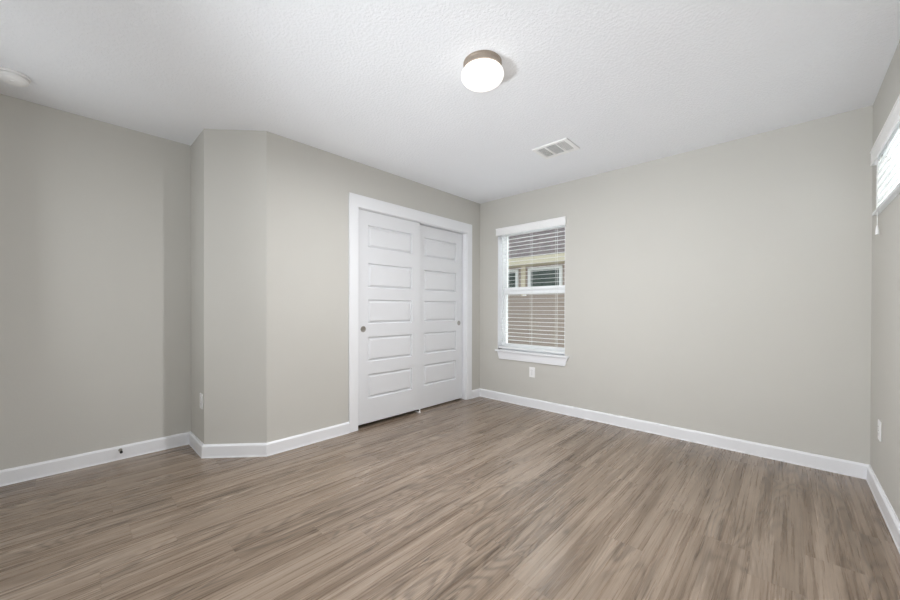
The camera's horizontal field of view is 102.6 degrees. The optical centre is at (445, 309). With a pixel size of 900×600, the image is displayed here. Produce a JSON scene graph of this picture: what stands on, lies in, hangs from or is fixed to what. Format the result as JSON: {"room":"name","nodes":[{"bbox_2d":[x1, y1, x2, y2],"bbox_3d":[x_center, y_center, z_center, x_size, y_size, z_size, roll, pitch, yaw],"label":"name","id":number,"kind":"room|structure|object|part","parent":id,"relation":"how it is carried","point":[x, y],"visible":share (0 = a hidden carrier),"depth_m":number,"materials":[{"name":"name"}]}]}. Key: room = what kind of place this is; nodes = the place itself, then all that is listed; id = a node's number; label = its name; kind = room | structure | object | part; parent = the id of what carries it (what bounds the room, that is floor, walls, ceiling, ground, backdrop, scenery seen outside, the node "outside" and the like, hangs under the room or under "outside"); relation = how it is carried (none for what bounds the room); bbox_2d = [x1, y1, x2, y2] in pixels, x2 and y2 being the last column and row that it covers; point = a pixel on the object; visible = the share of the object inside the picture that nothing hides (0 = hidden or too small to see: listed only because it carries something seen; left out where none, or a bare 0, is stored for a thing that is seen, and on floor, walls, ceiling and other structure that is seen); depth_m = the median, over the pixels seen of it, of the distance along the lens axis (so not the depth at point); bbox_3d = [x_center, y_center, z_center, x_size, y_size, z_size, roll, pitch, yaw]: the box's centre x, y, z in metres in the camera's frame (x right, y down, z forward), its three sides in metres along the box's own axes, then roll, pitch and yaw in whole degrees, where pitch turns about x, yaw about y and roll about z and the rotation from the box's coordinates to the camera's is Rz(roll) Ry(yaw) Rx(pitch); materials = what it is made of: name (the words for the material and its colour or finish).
{"room":"empty bedroom","nodes":[
{"label":"empty bedroom","id":0,"kind":"room"},
{"bbox_2d":[0,94,190,469],"bbox_3d":[-2.762,-0.124,2.338,0.120,2.440,1.832,0,0,44],"label":"wall","id":1,"kind":"structure","parent":0,"point":[95,215],"depth_m":2.52,"materials":[{"name":"beige paint"}]},
{"bbox_2d":[0,431,190,486],"bbox_3d":[-2.715,1.048,2.295,0.019,0.097,1.832,0,0,44],"label":"baseboard","id":2,"kind":"structure","parent":1,"relation":"attached to","point":[14,475],"depth_m":2.52,"materials":[{"name":"white paint"}]},
{"bbox_2d":[191,129,203,443],"bbox_3d":[-1.951,-0.124,2.892,0.529,2.440,0.090,0,0,44],"label":"wall","id":3,"kind":"structure","parent":0,"point":[197,148],"depth_m":2.81,"materials":[{"name":"beige paint"}]},
{"bbox_2d":[189,432,203,457],"bbox_3d":[-1.945,1.048,2.814,0.417,0.097,0.019,0,0,44],"label":"baseboard","id":4,"kind":"structure","parent":3,"relation":"attached to","point":[195,443],"depth_m":2.80,"materials":[{"name":"white paint"}]},
{"bbox_2d":[200,393,202,408],"bbox_3d":[-1.844,0.689,2.725,0.070,0.114,0.008,0,0,44],"label":"wall outlet","id":5,"kind":"object","parent":3,"relation":"attached to","point":[201,394],"visible":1,"depth_m":2.71,"materials":[{"name":"white plastic"}]},
{"bbox_2d":[204,129,266,443],"bbox_3d":[-1.571,-0.123,2.741,0.449,2.440,0.094,0,0,-4],"label":"wall","id":6,"kind":"structure","parent":0,"point":[235,161],"depth_m":2.69,"materials":[{"name":"beige paint"}]},
{"bbox_2d":[202,443,266,457],"bbox_3d":[-1.569,1.049,2.690,0.464,0.097,0.019,0,0,-4],"label":"baseboard","id":7,"kind":"structure","parent":6,"relation":"attached to","point":[240,449],"depth_m":2.68,"materials":[{"name":"white paint"}]},
{"bbox_2d":[267,131,479,442],"bbox_3d":[-0.495,-0.125,3.688,0.120,2.440,2.584,0,0,44],"label":"wall","id":8,"kind":"structure","parent":0,"point":[309,187],"depth_m":2.99,"materials":[{"name":"beige paint"}]},
{"bbox_2d":[266,422,349,456],"bbox_3d":[-1.101,1.049,2.960,0.019,0.097,0.705,0,0,44],"label":"baseboard","id":9,"kind":"structure","parent":8,"relation":"attached to","point":[289,443],"depth_m":2.92,"materials":[{"name":"white paint"}]},
{"bbox_2d":[358,209,419,424],"bbox_3d":[-0.548,0.067,3.580,0.037,1.982,0.766,0,0,44],"label":"door","id":10,"kind":"structure","parent":8,"relation":"in","point":[388,246],"depth_m":3.54,"materials":[{"name":"white paint"}]},
{"bbox_2d":[349,192,471,432],"bbox_3d":[-0.309,0.024,3.871,0.137,2.142,1.715,0,0,44],"label":"door frame","id":11,"kind":"structure","parent":8,"relation":"attached to","point":[356,201],"depth_m":3.55,"materials":[{"name":"white paint"}]},
{"bbox_2d":[417,225,461,409],"bbox_3d":[-0.066,0.076,4.150,0.037,2.000,0.760,0,0,44],"label":"door","id":12,"kind":"structure","parent":8,"relation":"in","point":[440,250],"depth_m":4.15,"materials":[{"name":"white paint"}]},
{"bbox_2d":[472,388,479,398],"bbox_3d":[0.384,1.045,4.516,0.019,0.097,0.176,0,0,44],"label":"baseboard","id":13,"kind":"structure","parent":8,"relation":"attached to","point":[475,393],"depth_m":4.51,"materials":[{"name":"white paint"}]},
{"bbox_2d":[0,397,899,599],"bbox_3d":[-1.116,1.135,1.094,4.191,0.060,7.200,0,0,44],"label":"floor","id":14,"kind":"structure","parent":0,"point":[478,498],"depth_m":1.87,"materials":[{"name":"brown wood"}]},
{"bbox_2d":[0,0,899,203],"bbox_3d":[-1.060,-1.385,1.173,4.181,0.100,7.400,0,0,44],"label":"ceiling","id":15,"kind":"structure","parent":0,"point":[378,84],"depth_m":2.03,"materials":[{"name":"paint"}]},
{"bbox_2d":[0,66,30,86],"bbox_3d":[-2.466,-1.318,2.054,0.144,0.048,0.144,0,0,44],"label":"smoke detector","id":16,"kind":"object","parent":15,"relation":"attached to","point":[7,75],"visible":1,"depth_m":2.04,"materials":[{"name":"white plastic"}]},
{"bbox_2d":[461,50,503,91],"bbox_3d":[0.201,-1.276,1.951,0.229,0.119,0.229,0,0,44],"label":"ceiling light","id":17,"kind":"object","parent":15,"relation":"attached to","point":[482,71],"visible":1,"depth_m":1.88,"materials":[{"name":"white glass"}]},
{"bbox_2d":[532,138,579,158],"bbox_3d":[0.916,-1.333,2.989,0.311,0.011,0.250,0,0,44],"label":"ceiling vent","id":18,"kind":"object","parent":15,"relation":"in","point":[562,146],"visible":1,"depth_m":2.98,"materials":[{"name":"white plastic"}]},
{"bbox_2d":[480,105,872,464],"bbox_3d":[1.411,-0.121,3.787,4.202,2.440,0.190,0,0,44],"label":"wall","id":19,"kind":"structure","parent":0,"point":[723,289],"depth_m":2.89,"materials":[{"name":"beige paint"}]},
{"bbox_2d":[495,225,568,365],"bbox_3d":[1.013,-0.193,4.136,0.925,1.565,0.223,0,0,44],"label":"window","id":20,"kind":"structure","parent":19,"relation":"in","point":[558,359],"depth_m":4.29,"materials":[{"name":"white plastic"}]},
{"bbox_3d":[1.044,-0.246,4.192,0.859,1.458,0.100,0,0,44],"label":"frame","id":21,"kind":"part","parent":20,"relation":"part of","materials":[{"name":"white plastic"}]},
{"bbox_2d":[496,216,566,353],"bbox_3d":[0.965,-0.258,4.104,0.889,1.445,0.103,0,0,44],"label":"window blind","id":22,"kind":"object","parent":20,"relation":"attached to","point":[559,221],"visible":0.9,"depth_m":4.05,"materials":[{"name":"white plastic"}]},
{"bbox_3d":[0.977,0.455,4.126,0.839,0.020,0.052,0,0,44],"label":"rail","id":23,"kind":"part","parent":22,"relation":"part of","materials":[{"name":"white plastic"}]},
{"bbox_3d":[0.984,-0.233,4.118,0.008,1.380,0.049,0,0,44],"label":"ladder cord","id":24,"kind":"part","parent":22,"relation":"part of","materials":[{"name":"white fabric"}]},
{"bbox_3d":[1.207,-0.232,3.905,0.008,1.380,0.049,0,0,44],"label":"ladder cord","id":25,"kind":"part","parent":22,"relation":"part of","materials":[{"name":"white fabric"}]},
{"bbox_3d":[1.030,0.090,4.179,0.819,0.725,0.032,0,0,44],"label":"sash","id":26,"kind":"part","parent":20,"relation":"part of","materials":[{"name":"white plastic"}]},
{"bbox_3d":[1.055,-0.574,4.201,0.819,0.743,0.030,0,0,44],"label":"sash","id":27,"kind":"part","parent":20,"relation":"part of","materials":[{"name":"clear glass"}]},
{"bbox_2d":[529,367,534,377],"bbox_3d":[0.978,0.702,4.065,0.070,0.114,0.008,0,0,44],"label":"wall outlet","id":28,"kind":"object","parent":19,"relation":"attached to","point":[531,369],"visible":1,"depth_m":4.06,"materials":[{"name":"white plastic"}]},
{"bbox_2d":[480,388,868,479],"bbox_3d":[1.600,1.053,3.464,3.232,0.097,0.019,0,0,44],"label":"baseboard","id":29,"kind":"structure","parent":19,"relation":"attached to","point":[830,464],"depth_m":2.96,"materials":[{"name":"white paint"}]},
{"bbox_2d":[870,41,899,520],"bbox_3d":[1.183,-0.107,0.591,0.120,2.440,4.750,0,0,44],"label":"wall","id":30,"kind":"structure","parent":0,"point":[885,301],"depth_m":1.99,"materials":[{"name":"beige paint"}]},
{"bbox_2d":[878,419,880,441],"bbox_3d":[2.536,0.704,2.108,0.008,0.114,0.070,0,0,44],"label":"wall outlet","id":31,"kind":"object","parent":30,"relation":"attached to","point":[879,421],"visible":1,"depth_m":2.09,"materials":[{"name":"white plastic"}]},
{"bbox_2d":[866,465,899,553],"bbox_3d":[1.130,1.064,0.644,0.019,0.097,4.750,0,0,44],"label":"baseboard","id":32,"kind":"structure","parent":30,"relation":"attached to","point":[888,513],"depth_m":1.92,"materials":[{"name":"white paint"}]},
{"bbox_2d":[870,95,899,234],"bbox_3d":[2.300,-0.704,1.835,0.083,0.531,0.983,0,0,44],"label":"window blind","id":33,"kind":"object","parent":30,"relation":"attached to","point":[891,143],"visible":0.97,"depth_m":1.91,"materials":[{"name":"white plastic"}]},
{"bbox_3d":[2.511,-0.746,2.098,0.002,0.330,0.008,0,0,44],"label":"ladder cord","id":34,"kind":"part","parent":33,"relation":"part of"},
{"bbox_3d":[2.525,-0.691,2.107,0.003,0.400,0.014,0,0,44],"label":"lift cord","id":35,"kind":"part","parent":33,"relation":"part of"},
{"bbox_3d":[2.301,-0.583,1.848,0.044,0.018,0.959,0,0,44],"label":"rail","id":36,"kind":"part","parent":33,"relation":"part of","materials":[{"name":"white plastic"}]},
{"bbox_3d":[2.290,-0.745,1.867,0.002,0.330,0.008,0,0,44],"label":"ladder cord","id":37,"kind":"part","parent":33,"relation":"part of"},
{"bbox_2d":[891,144,899,190],"bbox_3d":[2.361,-0.761,1.792,0.060,0.380,0.975,0,0,44],"label":"window","id":38,"kind":"structure","parent":30,"relation":"in","point":[899,144],"depth_m":2.13,"materials":[{"name":"white glass"}]},
{"label":"outside","id":39,"kind":"structure","parent":0,"visible":0},
{"bbox_3d":[-0.751,1.530,6.966,23.000,0.100,17.800,0,0,44],"label":"ground","id":40,"kind":"structure","parent":39,"visible":0},
{"bbox_2d":[508,227,564,347],"bbox_3d":[3.882,-1.379,11.080,14.600,5.704,5.040,0,0,44],"label":"house","id":41,"kind":"structure","parent":40,"relation":"on","point":[550,299],"depth_m":9.55,"materials":[{"name":"beige"}]},
{"bbox_3d":[1.686,-0.786,10.266,0.790,0.555,0.008,0,0,44],"label":"pane","id":42,"kind":"part","parent":41,"relation":"part of","materials":[{"name":"glass"}]},
{"bbox_3d":[2.601,-0.780,9.393,0.820,0.555,0.008,0,0,44],"label":"pane","id":43,"kind":"part","parent":41,"relation":"part of","materials":[{"name":"glass"}]}
]}

